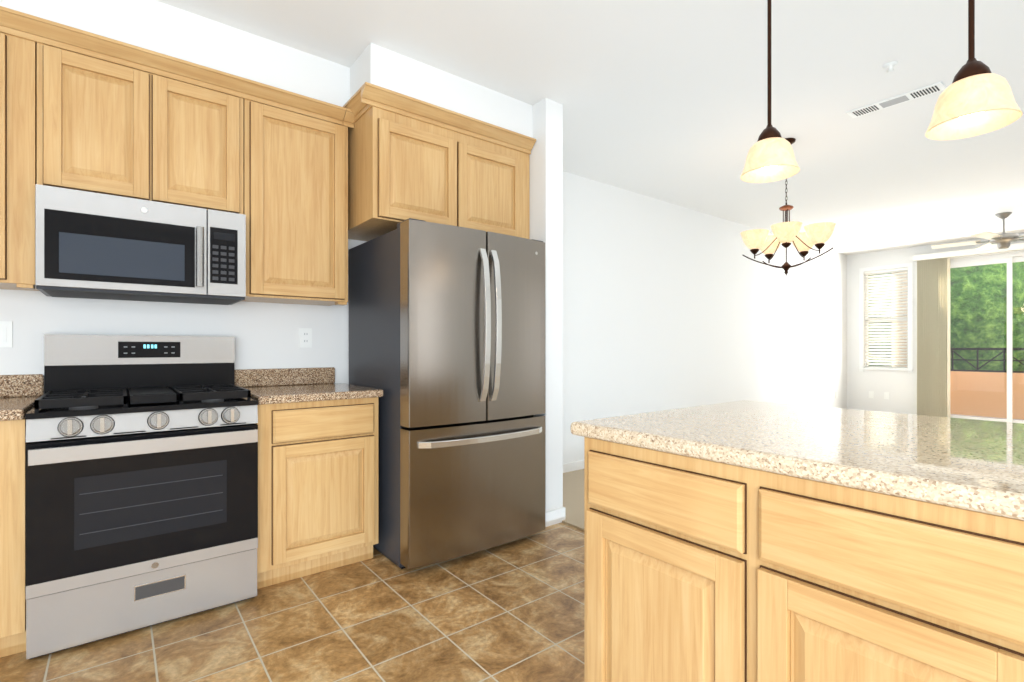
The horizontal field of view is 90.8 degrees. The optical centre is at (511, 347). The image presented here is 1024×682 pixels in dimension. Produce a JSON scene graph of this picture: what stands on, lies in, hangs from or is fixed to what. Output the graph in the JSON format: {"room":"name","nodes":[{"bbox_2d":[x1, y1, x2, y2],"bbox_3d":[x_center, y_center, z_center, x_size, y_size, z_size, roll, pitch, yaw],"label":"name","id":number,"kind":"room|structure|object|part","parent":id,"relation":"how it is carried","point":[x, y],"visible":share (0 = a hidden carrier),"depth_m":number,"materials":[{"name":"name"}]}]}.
{"room":"kitchen","nodes":[
{"label":"kitchen","id":0,"kind":"room"},
{"bbox_2d":[0,0,349,106],"bbox_3d":[-2.406,-1.466,1.927,3.507,0.268,0.320,0,0,-38],"label":"soffit","id":1,"kind":"structure","parent":0,"point":[162,28],"depth_m":2.43,"materials":[{"name":"white paint"}]},
{"bbox_2d":[0,239,366,383],"bbox_3d":[-2.171,-0.230,2.409,4.770,2.740,0.150,0,0,-38],"label":"wall","id":2,"kind":"structure","parent":0,"point":[266,335],"depth_m":2.69,"materials":[{"name":"white paint"}]},
{"bbox_2d":[0,321,11,346],"bbox_3d":[-2.263,-0.060,2.234,0.072,0.116,0.009,0,0,-38],"label":"light switch","id":3,"kind":"object","parent":2,"relation":"attached to","point":[5,333],"visible":1,"depth_m":2.24,"materials":[{"name":"white plastic"}]},
{"bbox_2d":[0,10,39,290],"bbox_3d":[-2.361,-0.787,1.943,0.796,1.056,0.342,0,0,-38],"label":"upper cabinet","id":4,"kind":"object","parent":2,"relation":"attached to","point":[19,35],"depth_m":2.04,"materials":[{"name":"brown wood"}]},
{"bbox_2d":[40,22,171,203],"bbox_3d":[-1.870,-0.988,2.327,0.444,0.656,0.342,0,0,-38],"label":"upper cabinet","id":5,"kind":"object","parent":2,"relation":"attached to","point":[82,110],"depth_m":2.19,"materials":[{"name":"brown wood"}]},
{"bbox_2d":[35,184,245,304],"bbox_3d":[-1.715,-0.444,2.387,0.754,0.420,0.438,0,0,-38],"label":"over-the-range microwave","id":6,"kind":"object","parent":5,"relation":"attached to","point":[90,245],"visible":1,"depth_m":2.21,"materials":[{"name":"grey metal"}]},
{"bbox_2d":[172,58,247,217],"bbox_3d":[-1.619,-0.988,2.523,0.444,0.656,0.342,0,0,-38],"label":"upper cabinet","id":7,"kind":"object","parent":2,"relation":"attached to","point":[210,109],"depth_m":2.43,"materials":[{"name":"brown wood"}]},
{"bbox_2d":[243,82,347,305],"bbox_3d":[-1.233,-0.787,2.825,0.528,1.056,0.342,0,0,-38],"label":"upper cabinet","id":8,"kind":"object","parent":2,"relation":"attached to","point":[297,220],"depth_m":2.68,"materials":[{"name":"brown wood"}]},
{"bbox_2d":[299,328,311,347],"bbox_3d":[-1.240,-0.060,3.033,0.072,0.116,0.009,0,0,-38],"label":"electrical outlet","id":9,"kind":"object","parent":2,"relation":"attached to","point":[305,337],"visible":1,"depth_m":3.03,"materials":[{"name":"white plastic"}]},
{"bbox_2d":[343,82,535,240],"bbox_3d":[-0.498,-1.026,3.196,1.153,0.672,0.661,0,0,-38],"label":"upper cabinet","id":10,"kind":"object","parent":2,"relation":"attached to","point":[410,157],"visible":0.81,"depth_m":2.89,"materials":[{"name":"brown wood"}]},
{"bbox_2d":[0,522,583,681],"bbox_3d":[-0.212,1.200,0.006,4.900,0.120,6.650,0,0,-38],"label":"floor","id":11,"kind":"structure","parent":0,"point":[512,611],"depth_m":2.02,"materials":[{"name":"brown tile"}]},
{"bbox_2d":[0,418,27,657],"bbox_3d":[-2.207,0.701,1.883,0.626,0.880,0.628,0,0,-38],"label":"base cabinet","id":12,"kind":"object","parent":11,"relation":"on","point":[13,442],"visible":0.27,"depth_m":1.80,"materials":[{"name":"brown wood"}]},
{"bbox_2d":[0,374,43,420],"bbox_3d":[-2.465,0.190,1.669,1.296,0.139,0.646,0,0,-38],"label":"countertop","id":13,"kind":"structure","parent":12,"relation":"on","point":[19,394],"depth_m":2.23,"materials":[{"name":"stone"}]},
{"bbox_2d":[25,334,257,659],"bbox_3d":[-1.620,0.540,2.266,0.754,1.200,0.714,0,0,-38],"label":"stove","id":14,"kind":"object","parent":11,"relation":"on","point":[141,482],"visible":1,"depth_m":2.04,"materials":[{"name":"silver metal"}]},
{"bbox_2d":[255,397,377,588],"bbox_3d":[-1.122,0.701,2.731,0.589,0.879,0.627,0,0,-38],"label":"base cabinet","id":15,"kind":"object","parent":11,"relation":"on","point":[317,486],"visible":0.81,"depth_m":2.47,"materials":[{"name":"brown wood"}]},
{"bbox_2d":[235,367,382,404],"bbox_3d":[-1.111,0.190,2.727,0.602,0.139,0.646,0,0,-38],"label":"countertop","id":16,"kind":"structure","parent":15,"relation":"on","point":[279,385],"depth_m":2.80,"materials":[{"name":"stone"}]},
{"bbox_2d":[349,218,544,569],"bbox_3d":[-0.381,0.247,3.060,0.906,1.785,0.928,0,0,-38],"label":"fridge","id":17,"kind":"object","parent":11,"relation":"on","point":[447,339],"visible":0.98,"depth_m":2.69,"materials":[{"name":"grey metal"}]},
{"bbox_2d":[584,437,1023,681],"bbox_3d":[1.297,0.701,0.852,0.981,0.879,2.325,0,0,-38],"label":"kitchen island","id":18,"kind":"object","parent":11,"relation":"on","point":[698,570],"visible":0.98,"depth_m":1.02,"materials":[{"name":"brown wood"}]},
{"bbox_2d":[571,400,1023,519],"bbox_3d":[1.315,0.239,0.862,1.020,0.040,2.420,0,0,-38],"label":"island countertop","id":19,"kind":"structure","parent":18,"relation":"on","point":[972,465],"depth_m":1.16,"materials":[{"name":"stone"}]},
{"bbox_2d":[350,43,532,137],"bbox_3d":[-0.493,-1.482,3.231,1.113,0.236,0.620,0,0,-38],"label":"soffit","id":20,"kind":"structure","parent":0,"point":[377,65],"depth_m":2.89,"materials":[{"name":"white paint"}]},
{"bbox_2d":[530,98,562,511],"bbox_3d":[-0.002,-0.230,3.628,0.150,2.740,0.900,0,0,-38],"label":"wall","id":21,"kind":"structure","parent":0,"point":[546,190],"depth_m":3.27,"materials":[{"name":"white paint"}]},
{"bbox_2d":[545,507,564,526],"bbox_3d":[0.002,1.095,3.623,0.174,0.090,0.913,0,0,-38],"label":"baseboard","id":22,"kind":"structure","parent":21,"relation":"attached to","point":[555,516],"depth_m":3.26,"materials":[{"name":"white"}]},
{"bbox_2d":[562,469,583,530],"bbox_3d":[4.792,1.194,3.916,7.800,0.132,6.650,0,0,-38],"label":"floor","id":23,"kind":"structure","parent":0,"point":[573,493],"depth_m":3.78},
{"bbox_2d":[156,0,1023,254],"bbox_3d":[2.862,-1.642,2.407,12.700,0.156,6.650,0,0,-38],"label":"ceiling","id":24,"kind":"structure","parent":0,"point":[665,100],"depth_m":3.04,"materials":[{"name":"white paint"}]},
{"bbox_2d":[740,0,799,182],"bbox_3d":[0.918,-1.109,1.800,0.190,0.981,0.190,0,0,-38],"label":"pendant light","id":25,"kind":"object","parent":24,"relation":"hanging from","point":[769,131],"depth_m":1.78,"materials":[{"name":"beige glass"}]},
{"bbox_3d":[0.918,-0.677,1.800,0.190,0.119,0.190,0,0,-38],"label":"pendant light shade","id":26,"kind":"part","parent":25,"relation":"part of","materials":[{"name":"beige glass"}]},
{"bbox_2d":[740,138,835,275],"bbox_3d":[2.160,-1.079,3.908,0.609,1.039,0.634,0,0,-38],"label":"chandelier","id":27,"kind":"object","parent":24,"relation":"hanging from","point":[786,265],"depth_m":3.87,"materials":[{"name":"beige glass"}]},
{"bbox_3d":[2.160,-0.861,3.908,0.609,0.182,0.634,0,0,-38],"label":"chandelier shade","id":28,"kind":"part","parent":27,"relation":"part of","materials":[{"name":"beige glass"}]},
{"bbox_2d":[846,81,945,117],"bbox_3d":[2.472,-1.595,3.264,0.130,0.009,0.500,0,0,-38],"label":"ceiling vent","id":29,"kind":"object","parent":24,"relation":"in","point":[903,98],"visible":1,"depth_m":3.23,"materials":[{"name":"white plastic"}]},
{"bbox_2d":[925,0,1021,139],"bbox_3d":[1.214,-1.093,1.333,0.190,1.013,0.190,0,0,-38],"label":"pendant light","id":30,"kind":"object","parent":24,"relation":"hanging from","point":[972,66],"depth_m":1.31,"materials":[{"name":"beige glass"}]},
{"bbox_3d":[1.214,-0.645,1.333,0.190,0.119,0.190,0,0,-38],"label":"pendant shade","id":31,"kind":"part","parent":30,"relation":"part of","materials":[{"name":"beige glass"}]},
{"bbox_2d":[931,212,1023,249],"bbox_3d":[5.828,-1.392,6.019,1.286,0.414,1.277,0,0,-38],"label":"ceiling fan","id":32,"kind":"object","parent":24,"relation":"hanging from","point":[1003,240],"visible":1,"depth_m":5.98,"materials":[{"name":"silver metal"}]},
{"bbox_2d":[563,171,846,463],"bbox_3d":[2.740,-0.230,6.436,7.930,2.740,0.150,0,0,-38],"label":"wall","id":33,"kind":"structure","parent":0,"point":[667,306],"depth_m":5.68,"materials":[{"name":"white paint"}]},
{"bbox_2d":[563,460,583,472],"bbox_3d":[2.795,1.089,6.376,7.618,0.078,0.012,0,0,-38],"label":"baseboard","id":34,"kind":"structure","parent":33,"relation":"attached to","point":[573,466],"depth_m":4.63,"materials":[{"name":"white wood"}]},
{"bbox_2d":[847,233,1023,413],"bbox_3d":[7.806,-0.230,6.270,0.150,2.740,6.350,0,0,-38],"label":"wall","id":35,"kind":"structure","parent":0,"point":[900,387],"depth_m":8.34,"materials":[{"name":"white paint"}]},
{"bbox_2d":[869,391,873,397],"bbox_3d":[6.011,0.782,8.440,0.006,0.115,0.070,0,0,-38],"label":"electrical outlet","id":36,"kind":"object","parent":35,"relation":"attached to","point":[871,394],"visible":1,"depth_m":8.43,"materials":[{"name":"white plastic"}]},
{"bbox_2d":[859,263,912,372],"bbox_3d":[6.166,-0.475,8.313,0.140,1.750,0.730,0,0,-38],"label":"window","id":37,"kind":"structure","parent":35,"relation":"in","point":[909,318],"depth_m":8.31,"materials":[{"name":"white"}]},
{"bbox_2d":[864,267,907,368],"bbox_3d":[6.162,-0.475,8.310,0.050,1.626,0.602,0,0,-38],"label":"window blinds","id":38,"kind":"object","parent":37,"relation":"attached to","point":[892,279],"visible":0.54,"depth_m":8.30,"materials":[{"name":"white plastic"}]},
{"bbox_2d":[884,392,888,398],"bbox_3d":[6.143,0.782,8.270,0.006,0.115,0.070,0,0,-38],"label":"electrical outlet","id":39,"kind":"object","parent":35,"relation":"attached to","point":[886,395],"visible":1,"depth_m":8.27,"materials":[{"name":"white plastic"}]},
{"bbox_2d":[917,257,949,416],"bbox_3d":[6.476,-0.128,7.754,0.090,2.465,0.384,0,0,-38],"label":"vertical blind","id":40,"kind":"object","parent":35,"relation":"attached to","point":[933,337],"visible":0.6,"depth_m":7.74,"materials":[{"name":"beige fabric"}]},
{"bbox_2d":[892,272,1023,420],"bbox_3d":[7.819,-0.185,7.676,1.600,3.150,2.950,0,0,-38],"label":"balcony","id":41,"kind":"object","parent":35,"relation":"attached to","point":[959,393],"depth_m":8.48,"materials":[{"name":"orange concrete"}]},
{"bbox_2d":[913,243,1023,261],"bbox_3d":[6.990,-1.403,7.086,0.128,0.085,2.160,0,0,-38],"label":"blind valance","id":42,"kind":"object","parent":35,"relation":"attached to","point":[974,251],"visible":0.89,"depth_m":7.42,"materials":[{"name":"white plastic"}]},
{"bbox_2d":[950,252,1023,423],"bbox_3d":[7.127,-0.100,7.148,0.080,2.480,1.930,0,0,-38],"label":"door frame","id":43,"kind":"structure","parent":35,"relation":"attached to","point":[1009,259],"depth_m":7.25,"materials":[{"name":"white plastic"}]},
{"label":"outside","id":44,"kind":"structure","parent":0,"visible":0},
{"bbox_3d":[18.336,1.440,18.335,28.000,7.800,60.000,0,0,-38],"label":"building","id":45,"kind":"object","parent":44,"visible":0},
{"bbox_2d":[868,274,891,365],"bbox_3d":[9.795,0.470,13.263,5.295,9.340,4.545,0,0,-38],"label":"tree","id":46,"kind":"object","parent":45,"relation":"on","point":[876,337],"depth_m":11.52,"materials":[{"name":"green plant"}]},
{"bbox_2d":[874,262,1023,370],"bbox_3d":[10.460,0.775,10.954,5.604,8.730,3.779,0,0,-38],"label":"tree","id":47,"kind":"object","parent":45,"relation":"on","point":[969,294],"depth_m":9.19,"materials":[{"name":"green plant"}]}
]}

